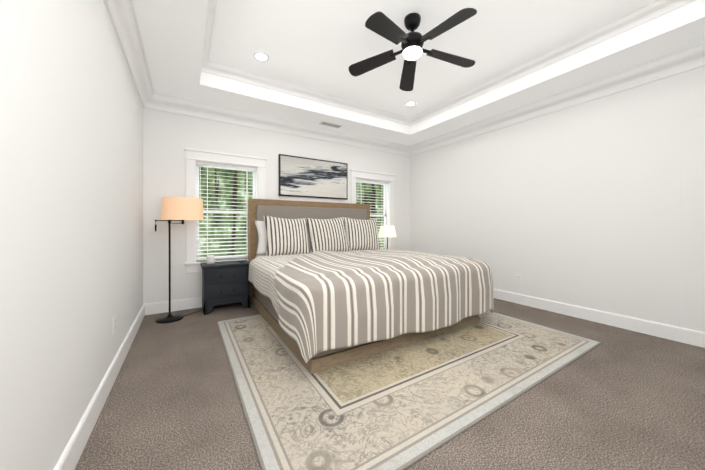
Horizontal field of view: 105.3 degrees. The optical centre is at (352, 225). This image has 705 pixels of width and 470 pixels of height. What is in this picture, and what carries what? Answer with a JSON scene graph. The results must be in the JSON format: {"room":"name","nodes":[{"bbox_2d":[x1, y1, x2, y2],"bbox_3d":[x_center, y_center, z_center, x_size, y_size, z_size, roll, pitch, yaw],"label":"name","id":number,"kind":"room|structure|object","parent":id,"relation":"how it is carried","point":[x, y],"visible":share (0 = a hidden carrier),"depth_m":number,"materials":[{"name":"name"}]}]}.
{"room":"bedroom","nodes":[
{"label":"bedroom","id":0,"kind":"room"},
{"bbox_2d":[0,0,142,469],"bbox_3d":[-1.426,-0.457,1.311,0.140,3.140,4.937,0,0,-32],"label":"wall","id":1,"kind":"structure","parent":0,"point":[71,196],"depth_m":1.15,"materials":[{"name":"white paint"}]},
{"bbox_2d":[54,304,145,469],"bbox_3d":[-1.359,1.043,1.357,0.016,0.140,4.657,0,0,-32],"label":"baseboard","id":2,"kind":"structure","parent":1,"relation":"attached to","point":[72,453],"depth_m":1.51,"materials":[{"name":"white paint"}]},
{"bbox_2d":[113,316,115,333],"bbox_3d":[-1.742,0.724,1.968,0.008,0.115,0.070,0,0,-32],"label":"electrical outlet","id":3,"kind":"object","parent":1,"relation":"attached to","point":[114,324],"visible":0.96,"depth_m":1.96,"materials":[{"name":"white plastic"}]},
{"bbox_2d":[104,0,155,109],"bbox_3d":[-1.313,-1.542,1.377,0.125,0.170,4.657,0,0,-32],"label":"crown molding","id":4,"kind":"structure","parent":1,"relation":"attached to","point":[122,16],"depth_m":2.30,"materials":[{"name":"white paint"}]},
{"bbox_2d":[143,108,409,303],"bbox_3d":[-0.726,-0.467,4.564,4.474,3.140,0.140,0,0,-32],"label":"wall","id":5,"kind":"structure","parent":0,"point":[168,137],"depth_m":3.60,"materials":[{"name":"white paint"}]},
{"bbox_2d":[146,297,201,314],"bbox_3d":[-0.686,1.033,4.502,4.410,0.140,0.016,0,0,-32],"label":"baseboard","id":6,"kind":"structure","parent":5,"relation":"attached to","point":[189,303],"depth_m":3.49,"materials":[{"name":"white paint"}]},
{"bbox_2d":[184,148,266,272],"bbox_3d":[-1.794,-0.200,3.875,1.065,1.650,0.190,0,0,-32],"label":"window","id":7,"kind":"structure","parent":5,"relation":"in","point":[192,263],"depth_m":3.71,"materials":[{"name":"white paint"}]},
{"bbox_2d":[196,162,256,260],"bbox_3d":[-1.792,-0.201,3.871,0.787,1.343,0.059,0,0,-32],"label":"window blind","id":8,"kind":"object","parent":7,"relation":"attached to","point":[201,164],"visible":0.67,"depth_m":3.84,"materials":[{"name":"white plastic"}]},
{"bbox_2d":[156,93,407,155],"bbox_3d":[-0.658,-1.552,4.447,4.170,0.170,0.125,0,0,-32],"label":"crown molding","id":9,"kind":"structure","parent":5,"relation":"attached to","point":[167,103],"depth_m":4.05,"materials":[{"name":"white paint"}]},
{"bbox_2d":[279,154,347,199],"bbox_3d":[-0.622,-0.797,4.521,1.239,0.650,0.036,0,0,-32],"label":"picture","id":10,"kind":"object","parent":5,"relation":"attached to","point":[307,177],"visible":0.96,"depth_m":4.47,"materials":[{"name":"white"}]},
{"bbox_2d":[350,169,395,248],"bbox_3d":[0.379,-0.204,5.219,1.060,1.650,0.190,0,0,-32],"label":"window","id":11,"kind":"structure","parent":5,"relation":"in","point":[373,176],"depth_m":5.38,"materials":[{"name":"white paint"}]},
{"bbox_2d":[356,179,387,248],"bbox_3d":[0.381,-0.205,5.215,0.782,1.343,0.059,0,0,-32],"label":"window blind","id":12,"kind":"object","parent":11,"relation":"attached to","point":[371,182],"visible":0.38,"depth_m":5.28,"materials":[{"name":"white plastic"}]},
{"bbox_2d":[75,298,704,469],"bbox_3d":[0.536,1.159,2.530,4.754,0.100,4.937,0,0,-32],"label":"floor","id":13,"kind":"structure","parent":0,"point":[620,399],"depth_m":1.60,"materials":[{"name":"carpet"}]},
{"bbox_2d":[155,197,214,323],"bbox_3d":[-2.006,0.391,3.261,0.651,1.432,0.566,0,0,-32],"label":"floor lamp","id":14,"kind":"object","parent":13,"relation":"on","point":[182,209],"visible":1,"depth_m":3.06,"materials":[{"name":"beige fabric"}]},
{"bbox_2d":[200,260,249,314],"bbox_3d":[-1.701,0.800,3.618,0.585,0.610,0.420,0,0,-32],"label":"nightstand","id":15,"kind":"object","parent":13,"relation":"on","point":[225,282],"visible":0.96,"depth_m":3.47,"materials":[{"name":"grey paint"}]},
{"bbox_2d":[206,255,214,263],"bbox_3d":[-1.855,0.440,3.519,0.102,0.110,0.102,0,0,-32],"label":"speaker","id":16,"kind":"object","parent":15,"relation":"on","point":[210,259],"visible":1,"depth_m":3.48},
{"bbox_2d":[216,311,601,469],"bbox_3d":[0.395,1.103,2.809,3.043,0.011,2.527,0,0,-32],"label":"rug","id":17,"kind":"object","parent":13,"relation":"on","point":[403,407],"visible":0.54,"depth_m":1.82,"materials":[{"name":"beige fabric"}]},
{"bbox_2d":[248,198,492,373],"bbox_3d":[0.015,0.349,3.468,2.400,1.486,2.485,0,0,-32],"label":"bed","id":18,"kind":"object","parent":17,"relation":"on","point":[332,284],"visible":1,"depth_m":2.55,"materials":[{"name":"beige fabric"}]},
{"bbox_2d":[248,249,492,362],"bbox_3d":[0.139,0.657,3.268,2.400,0.660,2.013,0,0,-32],"label":"duvet","id":19,"kind":"object","parent":18,"relation":"on","point":[329,302],"depth_m":2.37,"materials":[{"name":"beige fabric"}]},
{"bbox_3d":[0.646,0.796,5.070,0.585,0.610,0.420,0,0,-32],"label":"nightstand","id":20,"kind":"object","parent":13,"relation":"on","visible":0},
{"bbox_2d":[378,226,395,248],"bbox_3d":[0.658,0.245,5.073,0.340,0.490,0.340,0,0,-32],"label":"table lamp","id":21,"kind":"object","parent":20,"relation":"on","point":[387,231],"visible":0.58,"depth_m":4.95,"materials":[{"name":"white fabric"}]},
{"bbox_2d":[132,0,704,145],"bbox_3d":[0.536,-1.831,2.520,4.574,0.400,4.757,0,0,-32],"label":"ceiling","id":22,"kind":"structure","parent":0,"point":[172,32],"depth_m":2.96,"materials":[{"name":"white paint"}]},
{"bbox_2d":[201,0,216,72],"bbox_3d":[-0.798,-1.835,1.626,0.090,0.105,3.520,0,0,-32],"label":"crown molding","id":23,"kind":"structure","parent":22,"relation":"attached to","point":[206,66],"depth_m":2.60,"materials":[{"name":"white paint"}]},
{"bbox_2d":[208,61,411,124],"bbox_3d":[-0.337,-1.842,3.928,3.090,0.105,0.090,0,0,-32],"label":"crown molding","id":24,"kind":"structure","parent":22,"relation":"attached to","point":[219,69],"depth_m":3.70,"materials":[{"name":"white paint"}]},
{"bbox_2d":[319,121,341,127],"bbox_3d":[-0.354,-1.630,4.347,0.360,0.012,0.130,0,0,-32],"label":"ceiling vent","id":25,"kind":"object","parent":22,"relation":"in","point":[329,124],"visible":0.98,"depth_m":4.32,"materials":[{"name":"silver metal"}]},
{"bbox_2d":[408,0,695,125],"bbox_3d":[1.932,-1.840,3.315,0.090,0.105,3.520,0,0,-32],"label":"crown molding","id":26,"kind":"structure","parent":22,"relation":"attached to","point":[657,8],"depth_m":2.81,"materials":[{"name":"white paint"}]},
{"bbox_2d":[209,0,654,117],"bbox_3d":[0.567,-1.960,2.470,3.300,0.140,3.520,0,0,-32],"label":"ceiling","id":27,"kind":"structure","parent":0,"point":[320,45],"depth_m":2.73,"materials":[{"name":"white paint"}]},
{"bbox_2d":[253,52,268,61],"bbox_3d":[-1.019,-1.888,3.006,0.170,0.008,0.170,0,0,-32],"label":"recessed light","id":28,"kind":"object","parent":27,"relation":"in","point":[261,56],"visible":1,"depth_m":3.00,"materials":[{"name":"white paint"}]},
{"bbox_2d":[405,101,415,105],"bbox_3d":[0.905,-1.892,4.173,0.170,0.008,0.170,0,0,-32],"label":"recessed light","id":29,"kind":"object","parent":27,"relation":"in","point":[411,103],"visible":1,"depth_m":4.16,"materials":[{"name":"white paint"}]},
{"bbox_2d":[349,8,476,90],"bbox_3d":[0.568,-1.710,2.415,1.208,0.358,1.166,0,0,-32],"label":"fan","id":30,"kind":"object","parent":27,"relation":"hanging from","point":[387,28],"visible":1,"depth_m":2.41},
{"bbox_2d":[410,66,704,331],"bbox_3d":[2.498,-0.465,3.738,0.140,3.140,4.937,0,0,-32],"label":"wall","id":31,"kind":"structure","parent":0,"point":[577,205],"depth_m":3.15,"materials":[{"name":"white paint"}]},
{"bbox_2d":[516,274,520,282],"bbox_3d":[2.361,0.748,3.824,0.008,0.115,0.070,0,0,-32],"label":"electrical outlet","id":32,"kind":"object","parent":31,"relation":"attached to","point":[518,278],"visible":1,"depth_m":3.82,"materials":[{"name":"white plastic"}]},
{"bbox_2d":[408,41,704,155],"bbox_3d":[2.385,-1.549,3.665,0.125,0.170,4.657,0,0,-32],"label":"crown molding","id":33,"kind":"structure","parent":31,"relation":"attached to","point":[692,57],"depth_m":3.13,"materials":[{"name":"white paint"}]},
{"bbox_2d":[493,289,704,347],"bbox_3d":[2.432,1.035,3.702,0.016,0.140,4.657,0,0,-32],"label":"baseboard","id":34,"kind":"structure","parent":31,"relation":"attached to","point":[679,334],"depth_m":2.97,"materials":[{"name":"white paint"}]},
{"bbox_2d":[679,114,704,330],"bbox_3d":[3.398,-0.029,2.150,0.003,1.980,1.006,0,0,-32],"label":"trim","id":35,"kind":"structure","parent":31,"relation":"attached to","point":[680,195],"depth_m":2.57,"materials":[{"name":"white paint"}]},
{"label":"outside","id":36,"kind":"structure","parent":0,"visible":0},
{"bbox_2d":[199,166,383,256],"bbox_3d":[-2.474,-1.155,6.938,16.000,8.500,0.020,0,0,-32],"label":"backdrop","id":37,"kind":"structure","parent":36,"point":[250,188],"depth_m":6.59,"materials":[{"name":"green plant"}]}
]}

